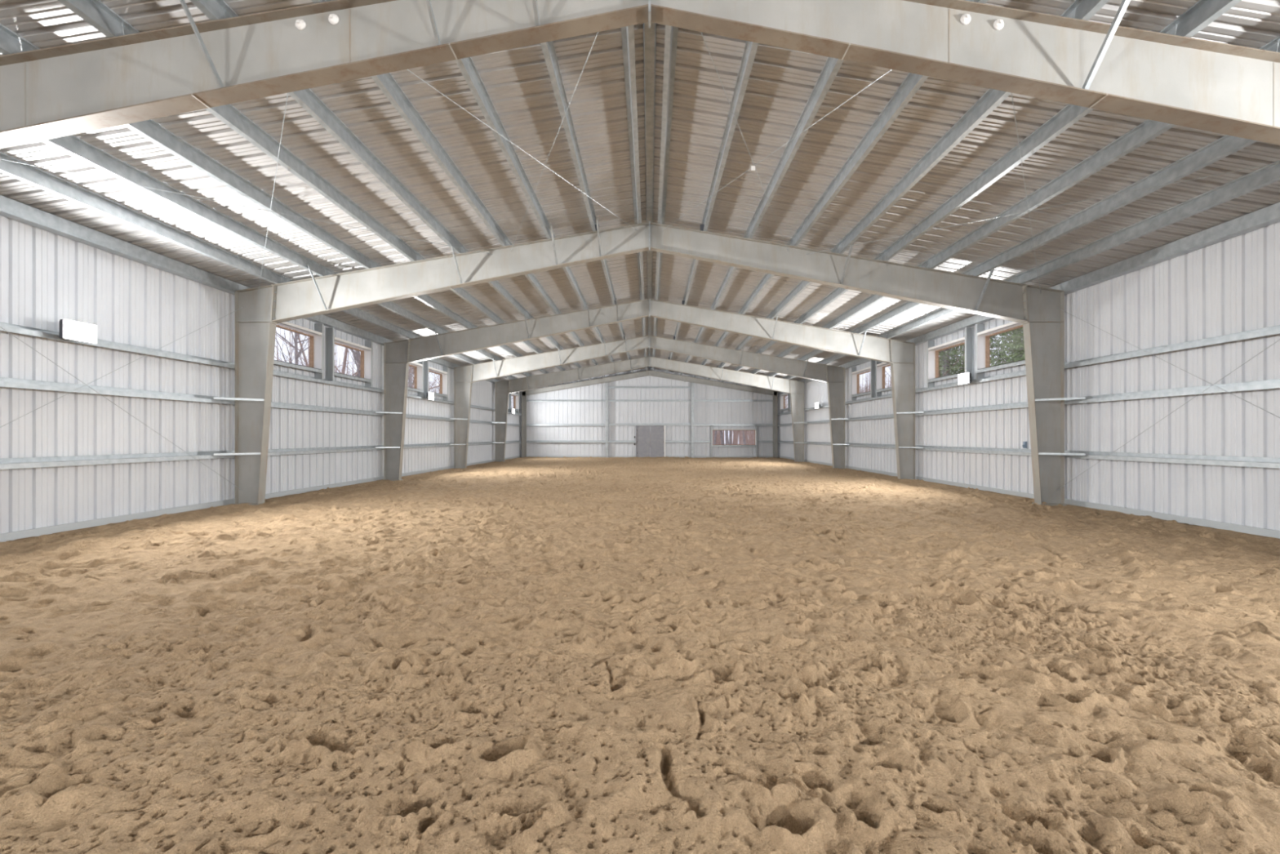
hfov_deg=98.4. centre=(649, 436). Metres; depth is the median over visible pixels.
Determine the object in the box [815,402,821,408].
floodlight
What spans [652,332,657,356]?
purlin
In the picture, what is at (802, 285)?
purlin
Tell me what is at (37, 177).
purlin
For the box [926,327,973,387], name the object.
window
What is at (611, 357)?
purlin
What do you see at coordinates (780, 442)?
girt
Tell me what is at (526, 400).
girt
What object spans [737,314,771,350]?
purlin
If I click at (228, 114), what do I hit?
purlin
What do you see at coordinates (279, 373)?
girt
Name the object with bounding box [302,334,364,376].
bare tree
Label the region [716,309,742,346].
purlin
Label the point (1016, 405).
girt
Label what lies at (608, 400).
girt
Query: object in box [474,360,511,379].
purlin
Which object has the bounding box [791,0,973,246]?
purlin
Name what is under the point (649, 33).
trim
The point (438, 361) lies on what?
strut
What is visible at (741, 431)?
bare tree
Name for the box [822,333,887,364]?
purlin
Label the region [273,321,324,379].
window
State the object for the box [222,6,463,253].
purlin
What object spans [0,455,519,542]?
baseboard
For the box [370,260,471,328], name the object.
purlin
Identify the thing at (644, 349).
purlin
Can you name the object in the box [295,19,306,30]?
washer
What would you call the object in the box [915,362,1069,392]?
girt
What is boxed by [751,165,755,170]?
paper tag
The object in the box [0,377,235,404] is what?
girt
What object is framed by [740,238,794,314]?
purlin
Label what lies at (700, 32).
rod
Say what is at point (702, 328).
purlin
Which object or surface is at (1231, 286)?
wall
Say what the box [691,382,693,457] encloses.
column
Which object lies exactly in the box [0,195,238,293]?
roof purlin
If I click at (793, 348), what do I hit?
purlin
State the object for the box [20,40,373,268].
purlin
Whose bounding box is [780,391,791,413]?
window
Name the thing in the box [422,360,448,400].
window
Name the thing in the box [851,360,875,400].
window
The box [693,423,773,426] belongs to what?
girt
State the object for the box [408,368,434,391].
bare tree
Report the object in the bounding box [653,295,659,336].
purlin
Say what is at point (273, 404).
girt
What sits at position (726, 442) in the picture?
bare tree
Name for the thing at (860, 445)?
girt
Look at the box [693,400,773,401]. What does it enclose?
girt
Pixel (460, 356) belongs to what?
purlin
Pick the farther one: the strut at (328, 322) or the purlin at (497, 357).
the purlin at (497, 357)
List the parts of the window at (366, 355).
jamb post, frame, sill, jamb post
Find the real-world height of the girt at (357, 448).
0.150 m
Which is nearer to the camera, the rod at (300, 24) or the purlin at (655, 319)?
the rod at (300, 24)
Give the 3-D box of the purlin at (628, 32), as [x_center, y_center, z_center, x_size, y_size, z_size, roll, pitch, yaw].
[-0.256,-4.702,8.720,0.161,0.198,6.712,0,0,0]
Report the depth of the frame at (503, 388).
32.24 m
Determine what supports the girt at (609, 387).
attached to the wall at (537, 412)
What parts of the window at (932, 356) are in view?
jamb post, sill, frame, jamb post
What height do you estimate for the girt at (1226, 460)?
0.150 m
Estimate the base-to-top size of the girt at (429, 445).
0.150 m
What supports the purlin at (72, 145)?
attached to the roof beam
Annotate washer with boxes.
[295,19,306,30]
[328,13,338,24]
[960,13,971,24]
[993,19,1004,30]
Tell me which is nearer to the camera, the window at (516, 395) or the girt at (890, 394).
the girt at (890, 394)
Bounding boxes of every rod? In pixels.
[0,158,493,254]
[0,307,241,427]
[0,326,242,490]
[257,19,306,293]
[328,13,637,231]
[511,31,598,250]
[662,13,971,230]
[700,31,788,251]
[805,162,1279,254]
[993,19,1040,292]
[1056,339,1279,490]
[1057,307,1279,417]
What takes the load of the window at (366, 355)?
in the wall at (46, 277)
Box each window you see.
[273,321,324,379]
[325,327,372,387]
[407,360,423,396]
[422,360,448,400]
[507,391,519,413]
[711,425,757,457]
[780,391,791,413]
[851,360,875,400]
[875,360,891,396]
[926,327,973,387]
[975,321,1025,379]
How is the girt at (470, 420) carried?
attached to the frame at (464, 375)
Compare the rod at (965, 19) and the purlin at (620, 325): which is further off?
the purlin at (620, 325)
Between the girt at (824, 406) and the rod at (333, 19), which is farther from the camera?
the girt at (824, 406)
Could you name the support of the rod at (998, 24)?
attached to the roof beam
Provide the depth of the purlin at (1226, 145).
8.20 m
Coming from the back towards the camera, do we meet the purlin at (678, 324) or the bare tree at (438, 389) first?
the bare tree at (438, 389)
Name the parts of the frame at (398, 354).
plate, cap plate, plate, plate, cap plate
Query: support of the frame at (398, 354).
on the floor
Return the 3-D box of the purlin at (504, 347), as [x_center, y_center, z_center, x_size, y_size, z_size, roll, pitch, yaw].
[-6.096,-3.737,22.160,0.102,0.218,6.712,0,0,0]
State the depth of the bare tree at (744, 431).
60.98 m
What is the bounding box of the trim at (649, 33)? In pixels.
[643,22,656,368]
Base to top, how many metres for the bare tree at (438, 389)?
13.366 m
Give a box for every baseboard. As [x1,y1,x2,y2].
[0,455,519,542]
[520,455,779,457]
[779,455,1279,538]
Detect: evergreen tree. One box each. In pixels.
[938,334,1008,374]
[938,342,1001,377]
[990,325,1025,366]
[990,328,1022,366]
[990,328,1025,364]
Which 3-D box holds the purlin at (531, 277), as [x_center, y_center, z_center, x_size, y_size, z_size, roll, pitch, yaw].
[-3.146,-4.224,15.440,0.102,0.218,6.712,0,0,0]
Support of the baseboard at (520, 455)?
attached to the wall at (537, 412)
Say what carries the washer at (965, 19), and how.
in the rod at (965, 19)
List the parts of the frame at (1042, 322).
plate, cap plate, plate, apex plate, plate, cap plate, plate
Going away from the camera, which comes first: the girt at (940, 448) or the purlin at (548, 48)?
the purlin at (548, 48)
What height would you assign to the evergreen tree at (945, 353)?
15.320 m
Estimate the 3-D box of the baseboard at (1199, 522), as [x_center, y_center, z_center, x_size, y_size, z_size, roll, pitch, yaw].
[9.175,1.433,15.440,0.050,0.110,47.040,0,0,0]
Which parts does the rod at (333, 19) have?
rod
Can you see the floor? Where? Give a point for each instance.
(528, 655)
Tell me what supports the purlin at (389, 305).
attached to the frame at (1042, 322)
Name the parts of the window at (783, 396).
frame, jamb post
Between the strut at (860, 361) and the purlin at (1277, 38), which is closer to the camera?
the purlin at (1277, 38)
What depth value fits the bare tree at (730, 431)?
58.93 m
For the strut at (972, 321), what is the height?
0.217 m
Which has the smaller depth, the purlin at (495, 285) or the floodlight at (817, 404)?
the purlin at (495, 285)
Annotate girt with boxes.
[0,321,235,368]
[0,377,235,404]
[0,450,235,469]
[229,362,383,392]
[229,400,383,415]
[229,445,383,455]
[379,388,453,404]
[379,443,453,448]
[382,413,453,421]
[450,400,494,410]
[450,441,494,445]
[469,419,494,424]
[492,440,521,443]
[506,422,521,426]
[526,400,604,401]
[526,423,604,426]
[526,440,604,442]
[608,386,691,388]
[608,400,691,401]
[608,423,691,425]
[608,440,635,442]
[665,440,691,442]
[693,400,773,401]
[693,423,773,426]
[693,440,711,442]
[757,440,773,442]
[777,408,807,415]
[777,422,807,426]
[777,440,807,443]
[804,401,848,410]
[804,419,829,424]
[804,441,848,445]
[844,388,919,404]
[844,413,916,421]
[844,443,919,448]
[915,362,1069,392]
[915,400,1069,415]
[915,445,1069,455]
[1064,324,1279,368]
[1064,378,1279,404]
[1064,450,1279,468]
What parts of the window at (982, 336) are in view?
jamb post, sill, frame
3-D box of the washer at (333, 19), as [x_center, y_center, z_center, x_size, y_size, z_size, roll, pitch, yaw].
[-3.060,-4.036,5.334,0.100,0.098,0.036,0,0,0]
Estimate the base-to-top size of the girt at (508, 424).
0.150 m
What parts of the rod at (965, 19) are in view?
rod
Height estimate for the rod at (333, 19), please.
0.517 m
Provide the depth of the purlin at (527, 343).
23.59 m
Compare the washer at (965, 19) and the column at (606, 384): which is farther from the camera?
the column at (606, 384)
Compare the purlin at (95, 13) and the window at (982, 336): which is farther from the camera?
the window at (982, 336)
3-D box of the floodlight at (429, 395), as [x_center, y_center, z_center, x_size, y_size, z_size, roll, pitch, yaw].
[-8.883,-1.612,22.200,0.235,0.280,0.500,0,0,0]
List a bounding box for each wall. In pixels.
[0,215,519,542]
[520,368,779,457]
[779,222,1279,530]
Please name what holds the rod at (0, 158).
attached to the roof beam
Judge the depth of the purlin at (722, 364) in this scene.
30.69 m
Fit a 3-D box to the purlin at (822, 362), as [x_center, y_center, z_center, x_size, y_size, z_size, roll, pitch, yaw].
[8.076,-3.409,28.880,0.102,0.218,6.712,0,0,0]
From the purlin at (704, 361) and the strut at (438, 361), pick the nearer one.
the strut at (438, 361)
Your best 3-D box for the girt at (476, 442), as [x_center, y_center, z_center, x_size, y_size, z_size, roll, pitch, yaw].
[-9.098,0.388,28.880,0.195,0.150,6.708,0,0,0]
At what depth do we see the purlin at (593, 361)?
30.76 m
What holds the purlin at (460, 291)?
attached to the frame at (1042, 322)
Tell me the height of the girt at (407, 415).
0.150 m
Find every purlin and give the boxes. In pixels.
[0,23,26,55]
[0,151,282,284]
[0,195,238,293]
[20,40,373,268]
[41,134,327,276]
[57,0,128,37]
[122,23,418,261]
[189,0,229,20]
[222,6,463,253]
[280,275,413,338]
[311,0,325,4]
[324,267,441,333]
[325,0,507,246]
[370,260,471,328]
[412,333,475,364]
[415,253,501,324]
[440,328,497,360]
[455,57,551,239]
[460,245,528,319]
[470,323,518,357]
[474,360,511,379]
[495,356,528,376]
[499,318,539,353]
[505,238,558,314]
[517,352,546,373]
[528,313,560,350]
[538,349,562,370]
[540,40,596,231]
[550,231,586,309]
[556,309,582,346]
[560,346,579,368]
[581,342,596,365]
[585,304,603,342]
[595,223,615,305]
[602,338,613,362]
[614,299,625,339]
[621,25,641,223]
[634,217,644,300]
[640,295,645,336]
[642,332,646,356]
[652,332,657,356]
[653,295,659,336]
[654,217,665,300]
[657,25,678,223]
[674,299,684,339]
[683,223,704,305]
[685,338,696,362]
[695,304,713,342]
[702,40,758,231]
[702,342,717,365]
[711,231,749,310]
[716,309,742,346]
[720,346,738,368]
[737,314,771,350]
[737,349,759,370]
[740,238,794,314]
[746,57,844,239]
[753,353,782,373]
[759,318,799,353]
[768,245,838,319]
[770,356,803,376]
[780,323,829,357]
[786,360,824,379]
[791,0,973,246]
[798,253,883,324]
[802,328,858,360]
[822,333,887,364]
[826,260,928,328]
[835,7,1075,253]
[857,268,974,333]
[880,23,1177,261]
[885,275,1019,338]
[925,40,1279,268]
[971,134,1257,276]
[973,0,987,4]
[1016,160,1279,284]
[1061,202,1279,293]
[1069,0,1109,21]
[1170,0,1241,37]
[1272,35,1279,52]
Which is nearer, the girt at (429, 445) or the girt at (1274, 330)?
the girt at (1274, 330)
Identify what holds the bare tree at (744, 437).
on the ground
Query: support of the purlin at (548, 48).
attached to the roof beam
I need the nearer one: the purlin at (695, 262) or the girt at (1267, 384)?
the girt at (1267, 384)
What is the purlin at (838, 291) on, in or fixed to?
attached to the frame at (1042, 322)
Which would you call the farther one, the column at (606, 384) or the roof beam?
the column at (606, 384)
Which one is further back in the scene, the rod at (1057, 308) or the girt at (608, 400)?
the girt at (608, 400)
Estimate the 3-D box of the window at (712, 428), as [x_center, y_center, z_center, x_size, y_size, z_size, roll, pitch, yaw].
[5.970,0.338,39.068,3.244,2.260,0.324,0,0,0]
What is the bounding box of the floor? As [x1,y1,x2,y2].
[0,456,1279,853]
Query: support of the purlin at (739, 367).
attached to the frame at (503, 388)
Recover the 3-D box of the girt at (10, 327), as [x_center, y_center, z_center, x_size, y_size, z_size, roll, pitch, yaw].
[-9.098,-1.542,8.720,0.195,0.150,6.708,0,0,0]
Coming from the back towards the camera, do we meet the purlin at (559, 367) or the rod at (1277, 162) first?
the purlin at (559, 367)
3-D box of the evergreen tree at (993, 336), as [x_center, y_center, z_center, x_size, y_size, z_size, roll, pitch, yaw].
[23.861,-6.852,35.229,8.902,17.320,9.270,0,0,12]
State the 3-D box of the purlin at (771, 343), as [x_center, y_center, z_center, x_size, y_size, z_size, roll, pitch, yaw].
[5.106,-3.900,22.160,0.102,0.218,6.712,0,0,0]
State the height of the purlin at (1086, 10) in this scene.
0.218 m
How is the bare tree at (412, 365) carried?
on the ground
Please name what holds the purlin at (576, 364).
attached to the frame at (464, 375)
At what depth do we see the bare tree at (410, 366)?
34.35 m
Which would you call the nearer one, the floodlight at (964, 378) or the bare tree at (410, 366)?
the floodlight at (964, 378)
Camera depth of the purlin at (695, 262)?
15.97 m
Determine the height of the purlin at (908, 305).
0.218 m
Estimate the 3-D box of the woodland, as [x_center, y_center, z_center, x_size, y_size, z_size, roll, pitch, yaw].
[-0.509,-4.880,67.683,126.378,13.578,119.423,0,0,0]
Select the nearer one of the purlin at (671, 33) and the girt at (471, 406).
the purlin at (671, 33)
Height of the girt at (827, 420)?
0.150 m
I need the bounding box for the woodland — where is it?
[275,330,1013,444]
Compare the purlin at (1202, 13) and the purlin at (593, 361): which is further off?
the purlin at (593, 361)
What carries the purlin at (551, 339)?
attached to the frame at (398, 354)
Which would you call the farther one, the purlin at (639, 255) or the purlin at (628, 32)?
the purlin at (639, 255)
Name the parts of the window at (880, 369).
jamb post, sill, frame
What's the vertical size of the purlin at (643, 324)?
0.198 m
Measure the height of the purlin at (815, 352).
0.218 m
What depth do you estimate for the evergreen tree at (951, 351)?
37.18 m
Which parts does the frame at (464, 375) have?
plate, plate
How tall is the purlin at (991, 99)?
0.218 m
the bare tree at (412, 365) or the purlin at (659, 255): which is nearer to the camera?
the purlin at (659, 255)
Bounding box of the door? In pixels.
[635,425,665,457]
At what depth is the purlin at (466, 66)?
7.98 m
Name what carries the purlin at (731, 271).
attached to the frame at (1042, 322)
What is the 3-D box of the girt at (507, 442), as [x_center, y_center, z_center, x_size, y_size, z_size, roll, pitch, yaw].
[-9.098,0.388,35.600,0.195,0.150,6.708,0,0,0]
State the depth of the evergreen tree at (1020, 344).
26.84 m
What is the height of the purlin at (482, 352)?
0.218 m
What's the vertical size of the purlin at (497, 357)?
0.218 m
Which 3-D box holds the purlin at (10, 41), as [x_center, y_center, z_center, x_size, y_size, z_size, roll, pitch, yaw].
[-6.096,-3.737,2.000,0.102,0.218,6.712,0,0,0]
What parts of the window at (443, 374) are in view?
jamb post, frame, sill, jamb post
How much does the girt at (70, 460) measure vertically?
0.150 m
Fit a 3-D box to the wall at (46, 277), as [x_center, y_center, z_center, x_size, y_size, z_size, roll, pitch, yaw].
[-9.218,-0.892,15.515,0.036,4.859,47.190,0,0,0]
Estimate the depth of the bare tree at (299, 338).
44.23 m
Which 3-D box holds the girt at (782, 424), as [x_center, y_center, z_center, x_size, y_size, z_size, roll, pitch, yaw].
[9.098,-0.762,35.600,0.195,0.150,6.708,0,0,0]
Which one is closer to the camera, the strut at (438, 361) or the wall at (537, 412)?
the strut at (438, 361)
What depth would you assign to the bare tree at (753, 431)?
57.15 m
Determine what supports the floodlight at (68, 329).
attached to the girt at (10, 327)
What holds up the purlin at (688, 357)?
attached to the frame at (503, 388)
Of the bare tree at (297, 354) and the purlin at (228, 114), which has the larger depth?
the bare tree at (297, 354)
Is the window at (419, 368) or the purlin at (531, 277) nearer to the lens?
the purlin at (531, 277)
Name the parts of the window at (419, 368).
frame, sill, jamb post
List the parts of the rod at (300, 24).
rod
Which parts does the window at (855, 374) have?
jamb post, sill, frame, jamb post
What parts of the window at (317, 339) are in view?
frame, sill, jamb post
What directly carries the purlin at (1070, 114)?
attached to the roof beam
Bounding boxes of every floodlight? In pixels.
[59,319,97,343]
[425,391,434,399]
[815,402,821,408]
[958,372,973,384]
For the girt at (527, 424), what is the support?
attached to the wall at (537, 412)
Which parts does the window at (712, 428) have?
jamb post, sill, jamb post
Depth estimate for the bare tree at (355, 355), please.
28.37 m
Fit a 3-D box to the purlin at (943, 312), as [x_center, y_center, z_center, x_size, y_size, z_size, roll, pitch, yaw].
[8.076,-3.409,15.440,0.102,0.218,6.712,0,0,0]
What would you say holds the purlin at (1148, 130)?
attached to the roof beam
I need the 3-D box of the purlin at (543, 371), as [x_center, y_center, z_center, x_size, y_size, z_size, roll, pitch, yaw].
[-6.096,-3.737,28.880,0.102,0.218,6.712,0,0,0]
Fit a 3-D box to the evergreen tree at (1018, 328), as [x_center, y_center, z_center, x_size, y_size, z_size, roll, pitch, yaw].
[22.793,-7.352,31.616,9.870,18.320,9.193,0,0,30]
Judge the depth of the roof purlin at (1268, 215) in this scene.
9.35 m
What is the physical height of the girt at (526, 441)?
0.150 m
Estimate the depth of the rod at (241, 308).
9.08 m
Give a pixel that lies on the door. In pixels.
(650, 439)
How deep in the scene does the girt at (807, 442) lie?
29.58 m
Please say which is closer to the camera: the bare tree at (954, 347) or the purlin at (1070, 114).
the purlin at (1070, 114)
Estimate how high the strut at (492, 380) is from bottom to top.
0.217 m
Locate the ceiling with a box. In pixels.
[0,0,1279,381]
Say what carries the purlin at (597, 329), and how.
attached to the frame at (398, 354)
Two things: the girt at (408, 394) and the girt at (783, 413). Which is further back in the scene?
the girt at (783, 413)
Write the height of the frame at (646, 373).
6.130 m
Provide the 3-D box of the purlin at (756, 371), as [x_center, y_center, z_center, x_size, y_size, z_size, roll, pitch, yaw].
[6.096,-3.737,28.880,0.102,0.218,6.712,0,0,0]
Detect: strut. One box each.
[230,283,385,344]
[381,337,454,368]
[450,364,495,382]
[804,364,848,382]
[844,337,918,368]
[914,283,1069,344]
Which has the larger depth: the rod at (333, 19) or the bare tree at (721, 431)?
the bare tree at (721, 431)
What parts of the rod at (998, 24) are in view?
rod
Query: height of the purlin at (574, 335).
0.218 m
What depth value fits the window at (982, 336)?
15.12 m
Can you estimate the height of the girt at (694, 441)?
0.150 m
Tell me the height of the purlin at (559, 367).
0.218 m
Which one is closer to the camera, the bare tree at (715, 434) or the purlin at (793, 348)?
the purlin at (793, 348)
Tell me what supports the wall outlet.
attached to the wall at (1231, 286)
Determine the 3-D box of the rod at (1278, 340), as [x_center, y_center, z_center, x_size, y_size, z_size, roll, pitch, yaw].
[8.900,-0.812,8.720,0.009,4.007,6.704,0,0,0]
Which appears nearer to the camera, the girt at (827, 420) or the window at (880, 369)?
the window at (880, 369)
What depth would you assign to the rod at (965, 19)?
6.75 m
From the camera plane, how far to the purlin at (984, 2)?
5.24 m
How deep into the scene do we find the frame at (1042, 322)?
12.07 m
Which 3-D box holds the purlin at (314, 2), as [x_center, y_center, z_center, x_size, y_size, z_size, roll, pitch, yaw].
[-3.146,-4.224,2.000,0.102,0.218,6.712,0,0,0]
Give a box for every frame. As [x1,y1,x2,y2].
[213,216,1085,506]
[375,297,923,480]
[449,334,848,468]
[492,356,806,462]
[521,370,777,457]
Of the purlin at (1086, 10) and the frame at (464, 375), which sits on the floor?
the frame at (464, 375)
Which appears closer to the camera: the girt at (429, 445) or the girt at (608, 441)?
the girt at (429, 445)
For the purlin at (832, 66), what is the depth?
7.99 m
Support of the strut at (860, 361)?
attached to the frame at (398, 354)
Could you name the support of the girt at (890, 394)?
attached to the wall at (1231, 286)
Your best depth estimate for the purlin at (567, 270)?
15.96 m
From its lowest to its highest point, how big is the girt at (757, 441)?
0.150 m
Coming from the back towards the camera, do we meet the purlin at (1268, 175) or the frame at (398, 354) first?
the frame at (398, 354)
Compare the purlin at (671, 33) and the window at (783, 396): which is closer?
the purlin at (671, 33)
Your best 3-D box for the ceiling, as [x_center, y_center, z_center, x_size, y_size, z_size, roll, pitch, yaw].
[0.000,-4.089,15.541,18.700,1.579,47.612,0,0,0]
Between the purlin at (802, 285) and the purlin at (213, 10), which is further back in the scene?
the purlin at (802, 285)
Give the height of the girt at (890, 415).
0.150 m
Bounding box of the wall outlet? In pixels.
[1022,441,1026,448]
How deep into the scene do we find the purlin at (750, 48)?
7.96 m
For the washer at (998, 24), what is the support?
in the rod at (998, 24)
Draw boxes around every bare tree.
[274,329,308,366]
[275,331,309,365]
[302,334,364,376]
[342,346,360,377]
[408,366,439,390]
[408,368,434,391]
[410,364,439,391]
[428,377,439,393]
[713,430,716,444]
[719,430,724,444]
[724,430,728,444]
[728,430,731,444]
[740,430,742,444]
[742,430,746,444]
[743,430,749,444]
[752,430,755,444]
[935,346,964,377]
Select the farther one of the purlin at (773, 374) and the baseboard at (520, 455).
the baseboard at (520, 455)
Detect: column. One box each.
[604,382,608,457]
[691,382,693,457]
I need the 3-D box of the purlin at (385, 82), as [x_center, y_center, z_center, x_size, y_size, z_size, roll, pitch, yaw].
[-3.146,-4.224,8.720,0.102,0.218,6.712,0,0,0]
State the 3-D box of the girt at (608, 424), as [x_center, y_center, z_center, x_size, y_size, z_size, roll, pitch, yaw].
[0.000,-0.832,39.008,6.020,0.150,0.195,0,0,0]
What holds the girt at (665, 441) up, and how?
attached to the wall at (537, 412)
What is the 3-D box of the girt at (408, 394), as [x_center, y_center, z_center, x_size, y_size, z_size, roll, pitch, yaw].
[-9.098,-1.542,22.160,0.195,0.150,6.708,0,0,0]
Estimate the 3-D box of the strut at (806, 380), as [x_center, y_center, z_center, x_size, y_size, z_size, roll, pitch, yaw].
[9.095,-3.233,28.880,0.190,0.217,6.712,0,0,0]
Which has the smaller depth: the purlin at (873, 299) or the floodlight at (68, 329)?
the floodlight at (68, 329)
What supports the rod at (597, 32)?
attached to the roof beam
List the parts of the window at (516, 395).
jamb post, frame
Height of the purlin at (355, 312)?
0.218 m
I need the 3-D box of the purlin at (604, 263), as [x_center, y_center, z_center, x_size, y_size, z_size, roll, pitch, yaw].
[-1.186,-4.548,15.440,0.102,0.218,6.712,0,0,0]

